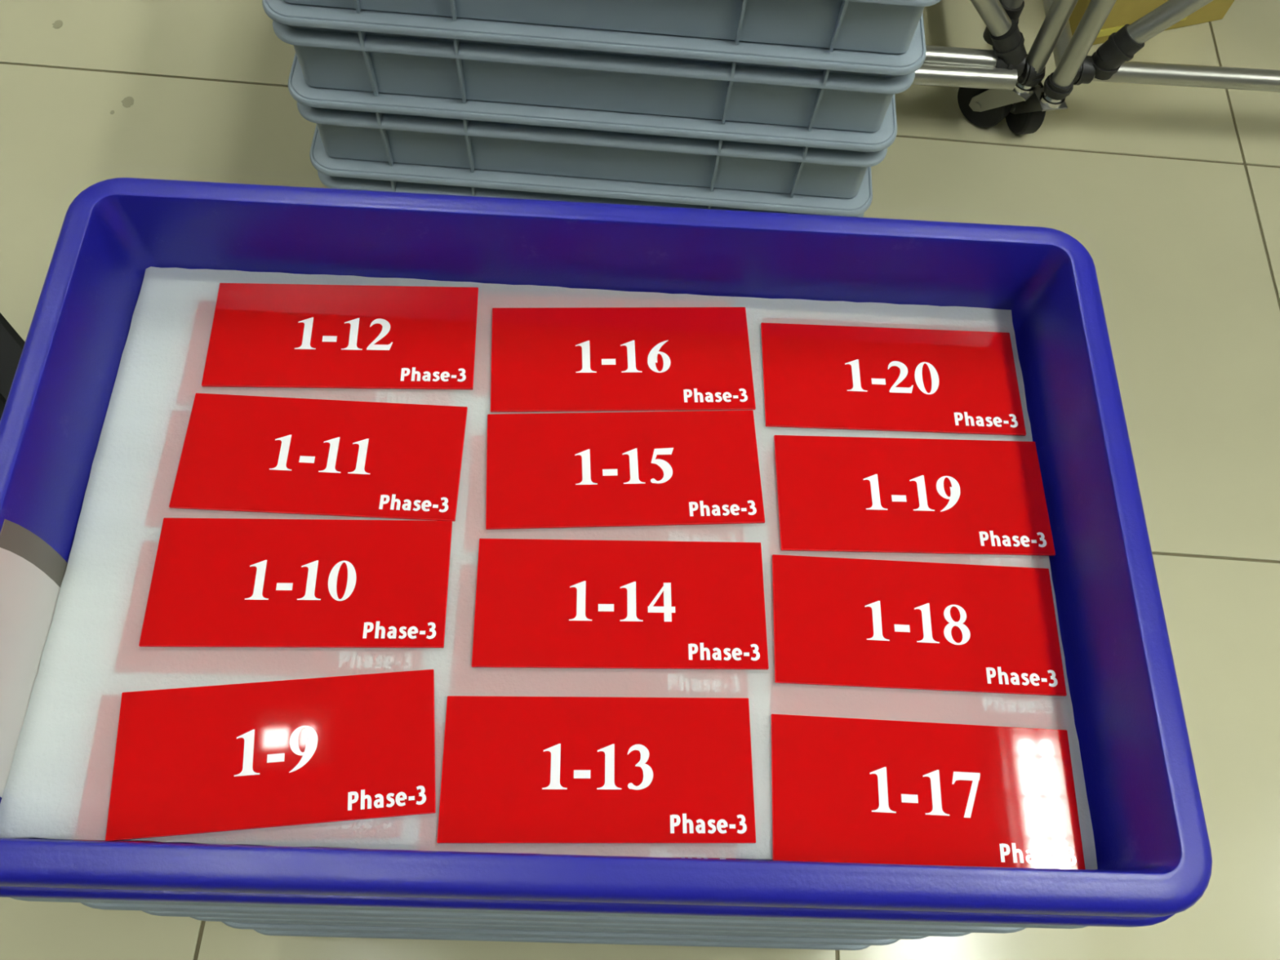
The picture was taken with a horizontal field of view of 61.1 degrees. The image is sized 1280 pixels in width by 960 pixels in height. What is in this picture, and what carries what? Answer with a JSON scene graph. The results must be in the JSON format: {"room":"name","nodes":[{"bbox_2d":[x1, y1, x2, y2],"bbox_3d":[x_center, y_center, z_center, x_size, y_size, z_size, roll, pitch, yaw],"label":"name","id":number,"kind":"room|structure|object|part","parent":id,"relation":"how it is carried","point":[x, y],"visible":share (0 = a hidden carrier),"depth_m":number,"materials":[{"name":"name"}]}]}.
{"room":"factory floor","nodes":[
{"label":"factory floor","id":0,"kind":"room"},
{"bbox_2d":[0,0,1279,959],"bbox_3d":[-0.189,0.041,1.321,8.372,0.050,8.188,2,64,-2],"label":"floor","id":1,"kind":"structure","parent":0,"point":[1171,193],"depth_m":1.50,"materials":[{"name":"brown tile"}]},
{"bbox_2d":[0,312,25,420],"bbox_3d":[-0.750,-0.027,1.139,0.292,0.271,0.332,-40,73,-20],"label":"storage bin","id":2,"kind":"object","parent":1,"relation":"on","point":[11,344],"visible":0.11,"depth_m":1.04,"materials":[{"name":"black plastic"}]},
{"bbox_2d":[253,928,870,950],"bbox_3d":[-0.068,0.276,1.132,0.600,0.103,0.387,2,64,-2],"label":"crate","id":3,"kind":"object","parent":1,"relation":"on","point":[268,932],"visible":0.06,"depth_m":1.00,"materials":[{"name":"grey plastic"}]},
{"bbox_2d":[222,921,900,945],"bbox_3d":[-0.062,0.233,1.044,0.600,0.103,0.387,2,64,-2],"label":"crate","id":4,"kind":"object","parent":3,"relation":"on","point":[256,926],"visible":0.07,"depth_m":0.92,"materials":[{"name":"grey plastic"}]},
{"bbox_2d":[190,916,927,939],"bbox_3d":[-0.057,0.191,0.956,0.600,0.103,0.387,2,64,-2],"label":"crate","id":5,"kind":"object","parent":4,"relation":"on","point":[210,919],"visible":0.03,"depth_m":0.83,"materials":[{"name":"grey plastic"}]},
{"bbox_2d":[142,911,971,937],"bbox_3d":[-0.051,0.151,0.867,0.600,0.103,0.387,2,64,-2],"label":"crate","id":6,"kind":"object","parent":5,"relation":"on","point":[152,913],"visible":0.02,"depth_m":0.74,"materials":[{"name":"grey plastic"}]},
{"bbox_2d":[81,902,1026,933],"bbox_3d":[-0.046,0.112,0.778,0.600,0.103,0.387,2,64,-2],"label":"crate","id":7,"kind":"object","parent":6,"relation":"on","point":[95,905],"visible":0.02,"depth_m":0.65,"materials":[{"name":"grey plastic"}]},
{"bbox_2d":[9,897,1086,928],"bbox_3d":[-0.040,0.072,0.689,0.600,0.103,0.387,2,64,-2],"label":"crate","id":8,"kind":"object","parent":7,"relation":"on","point":[44,900],"visible":0.02,"depth_m":0.56,"materials":[{"name":"grey plastic"}]},
{"bbox_2d":[0,177,1212,927],"bbox_3d":[-0.035,0.030,0.601,0.606,0.103,0.393,2,64,-2],"label":"crate","id":9,"kind":"object","parent":8,"relation":"on","point":[1153,846],"visible":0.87,"depth_m":0.58,"materials":[{"name":"blue plastic"}]},
{"bbox_3d":[-0.037,0.042,0.626,0.531,0.026,0.321,2,64,-2],"label":"sheet","id":10,"kind":"object","parent":9,"relation":"in","visible":0},
{"bbox_3d":[-0.039,0.036,0.613,0.544,0.004,0.331,2,64,-2],"label":"sheet","id":11,"kind":"object","parent":10,"relation":"on","visible":0},
{"bbox_2d":[74,840,157,842],"bbox_3d":[-0.197,0.144,0.547,0.158,0.002,0.073,0,64,-4],"label":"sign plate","id":12,"kind":"object","parent":11,"relation":"on","point":[74,840],"visible":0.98,"depth_m":0.53,"materials":[{"name":"red plastic"}]},
{"bbox_2d":[0,266,1097,870],"bbox_3d":[-0.037,0.033,0.608,0.544,0.003,0.340,2,64,-2],"label":"sheet","id":13,"kind":"object","parent":11,"relation":"on","point":[58,786],"visible":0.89,"depth_m":0.58,"materials":[{"name":"white plastic"}]},
{"bbox_2d":[105,669,435,841],"bbox_3d":[-0.183,0.137,0.546,0.158,0.002,0.073,-3,65,-5],"label":"sign plate","id":14,"kind":"object","parent":13,"relation":"on","point":[195,760],"visible":1,"depth_m":0.54,"materials":[{"name":"red plastic"}]},
{"bbox_2d":[138,517,452,648],"bbox_3d":[-0.183,0.055,0.585,0.158,0.002,0.073,1,64,-3],"label":"sign plate","id":15,"kind":"object","parent":13,"relation":"on","point":[215,582],"visible":1,"depth_m":0.58,"materials":[{"name":"red plastic"}]},
{"bbox_2d":[168,392,467,521],"bbox_3d":[-0.181,-0.014,0.618,0.158,0.002,0.073,3,64,-2],"label":"sign plate","id":16,"kind":"object","parent":13,"relation":"on","point":[242,453],"visible":1,"depth_m":0.62,"materials":[{"name":"red plastic"}]},
{"bbox_2d":[201,282,478,390],"bbox_3d":[-0.178,-0.087,0.654,0.158,0.002,0.073,0,64,-3],"label":"sign plate","id":17,"kind":"object","parent":13,"relation":"on","point":[263,335],"visible":1,"depth_m":0.65,"materials":[{"name":"red plastic"}]},
{"bbox_2d":[436,695,755,843],"bbox_3d":[-0.021,0.146,0.551,0.158,0.002,0.073,1,64,-3],"label":"sign plate","id":18,"kind":"object","parent":13,"relation":"on","point":[516,769],"visible":1,"depth_m":0.55,"materials":[{"name":"red plastic"}]},
{"bbox_2d":[471,538,768,669],"bbox_3d":[-0.010,0.067,0.590,0.158,0.002,0.073,1,64,-3],"label":"sign plate","id":19,"kind":"object","parent":13,"relation":"on","point":[540,603],"visible":1,"depth_m":0.59,"materials":[{"name":"red plastic"}]},
{"bbox_2d":[490,306,755,412],"bbox_3d":[-0.011,-0.074,0.658,0.158,0.002,0.073,-1,64,-4],"label":"sign plate","id":20,"kind":"object","parent":13,"relation":"on","point":[657,358],"visible":1,"depth_m":0.66,"materials":[{"name":"red plastic"}]},
{"bbox_2d":[485,409,764,529],"bbox_3d":[-0.009,-0.007,0.626,0.158,0.002,0.073,-1,64,-4],"label":"sign plate","id":21,"kind":"object","parent":13,"relation":"on","point":[588,469],"visible":1,"depth_m":0.62,"materials":[{"name":"red plastic"}]},
{"bbox_2d":[760,322,1026,435],"bbox_3d":[0.154,-0.062,0.663,0.158,0.002,0.073,2,64,-3],"label":"sign plate","id":22,"kind":"object","parent":13,"relation":"on","point":[815,376],"visible":1,"depth_m":0.66,"materials":[{"name":"red plastic"}]},
{"bbox_2d":[773,435,1055,555],"bbox_3d":[0.158,0.008,0.629,0.158,0.002,0.073,1,64,-3],"label":"sign plate","id":23,"kind":"object","parent":13,"relation":"on","point":[835,494],"visible":1,"depth_m":0.63,"materials":[{"name":"red plastic"}]},
{"bbox_2d":[772,554,1066,696],"bbox_3d":[0.151,0.079,0.595,0.158,0.002,0.073,3,64,-2],"label":"sign plate","id":24,"kind":"object","parent":13,"relation":"on","point":[837,621],"visible":1,"depth_m":0.59,"materials":[{"name":"red plastic"}]},
{"bbox_2d":[770,714,1085,869],"bbox_3d":[0.146,0.160,0.555,0.158,0.002,0.073,4,64,-2],"label":"sign plate","id":25,"kind":"object","parent":13,"relation":"on","point":[844,789],"visible":0.98,"depth_m":0.55,"materials":[{"name":"red plastic"}]},
{"bbox_2d":[694,857,735,859],"bbox_3d":[-0.031,0.162,0.549,0.158,0.002,0.073,2,64,-3],"label":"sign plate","id":26,"kind":"object","parent":11,"relation":"on","point":[695,858],"visible":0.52,"depth_m":0.54,"materials":[{"name":"red plastic"}]},
{"bbox_2d":[912,0,1078,127],"bbox_3d":[-0.016,-1.099,1.321,1.219,0.959,0.860,2,64,-2],"label":"trolley","id":27,"kind":"object","parent":1,"relation":"on","point":[988,82],"visible":0.57,"depth_m":1.47,"materials":[{"name":"silver metal"}]},
{"bbox_3d":[0.389,-0.578,1.478,0.206,0.028,0.028,3,64,-2],"label":"rail","id":28,"kind":"part","parent":27,"relation":"part of","materials":[{"name":"silver metal"}]},
{"bbox_3d":[0.398,-0.552,1.477,0.226,0.028,0.028,2,64,-2],"label":"rail","id":29,"kind":"part","parent":27,"relation":"part of","materials":[{"name":"silver metal"}]},
{"bbox_3d":[0.524,-0.804,1.142,0.028,0.791,0.045,28,66,10],"label":"post","id":30,"kind":"part","parent":27,"relation":"part of","materials":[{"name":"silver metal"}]},
{"bbox_3d":[0.561,-0.738,1.131,0.028,0.824,0.028,2,64,-2],"label":"post","id":31,"kind":"part","parent":27,"relation":"part of","materials":[{"name":"silver metal"}]},
{"bbox_2d":[1005,0,1279,134],"bbox_3d":[1.065,-1.043,1.362,1.025,0.959,0.860,2,64,-2],"label":"trolley","id":32,"kind":"object","parent":1,"relation":"on","point":[1110,62],"visible":0.82,"depth_m":1.48,"materials":[{"name":"silver metal"}]},
{"bbox_3d":[0.595,-0.888,1.644,0.028,0.028,0.714,2,64,-2],"label":"rail","id":33,"kind":"part","parent":32,"relation":"part of","materials":[{"name":"silver metal"}]},
{"bbox_3d":[0.597,-0.716,1.123,0.028,0.824,0.028,2,64,-2],"label":"post","id":34,"kind":"part","parent":32,"relation":"part of","materials":[{"name":"silver metal"}]},
{"bbox_3d":[1.049,-0.545,1.508,0.930,0.028,0.030,2,64,-2],"label":"rail","id":35,"kind":"part","parent":32,"relation":"part of","materials":[{"name":"silver metal"}]},
{"bbox_2d":[1068,0,1234,44],"bbox_3d":[0.770,-0.889,1.662,0.268,0.252,0.304,-15,66,-10],"label":"cardboard box","id":36,"kind":"object","parent":1,"relation":"on","point":[1123,12],"visible":0.33,"depth_m":1.67,"materials":[{"name":"yellow"}]},
{"bbox_3d":[-0.055,-0.369,1.444,0.600,0.103,0.387,4,64,-2],"label":"crate","id":37,"kind":"object","parent":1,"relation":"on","visible":0},
{"bbox_3d":[-0.049,-0.411,1.357,0.600,0.103,0.387,4,64,-2],"label":"crate","id":38,"kind":"object","parent":37,"relation":"on","visible":0},
{"bbox_2d":[309,124,872,217],"bbox_3d":[-0.044,-0.454,1.269,0.600,0.103,0.387,4,64,-2],"label":"crate","id":39,"kind":"object","parent":38,"relation":"on","point":[333,172],"visible":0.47,"depth_m":1.15,"materials":[{"name":"grey plastic"}]},
{"bbox_2d":[334,159,831,199],"bbox_3d":[-0.044,-0.453,1.269,0.569,0.102,0.356,4,64,-2],"label":"tub","id":40,"kind":"object","parent":39,"relation":"in","point":[358,166],"depth_m":1.15,"materials":[{"name":"grey plastic"}]},
{"bbox_2d":[288,53,897,198],"bbox_3d":[-0.038,-0.496,1.181,0.600,0.103,0.387,4,64,-2],"label":"crate","id":41,"kind":"object","parent":39,"relation":"on","point":[352,124],"visible":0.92,"depth_m":1.08,"materials":[{"name":"grey plastic"}]},
{"bbox_2d":[314,89,868,198],"bbox_3d":[-0.038,-0.496,1.181,0.569,0.102,0.356,4,64,-2],"label":"tub","id":42,"kind":"object","parent":41,"relation":"in","point":[392,138],"depth_m":1.10,"materials":[{"name":"grey plastic"}]},
{"bbox_2d":[262,0,926,132],"bbox_3d":[-0.033,-0.538,1.093,0.600,0.103,0.387,4,64,-2],"label":"crate","id":43,"kind":"object","parent":41,"relation":"on","point":[376,51],"visible":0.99,"depth_m":1.00,"materials":[{"name":"grey plastic"}]},
{"bbox_2d":[283,0,941,53],"bbox_3d":[-0.027,-0.581,1.006,0.600,0.103,0.387,4,64,-2],"label":"crate","id":44,"kind":"object","parent":43,"relation":"on","point":[886,26],"visible":1,"depth_m":0.95,"materials":[{"name":"grey plastic"}]}
]}

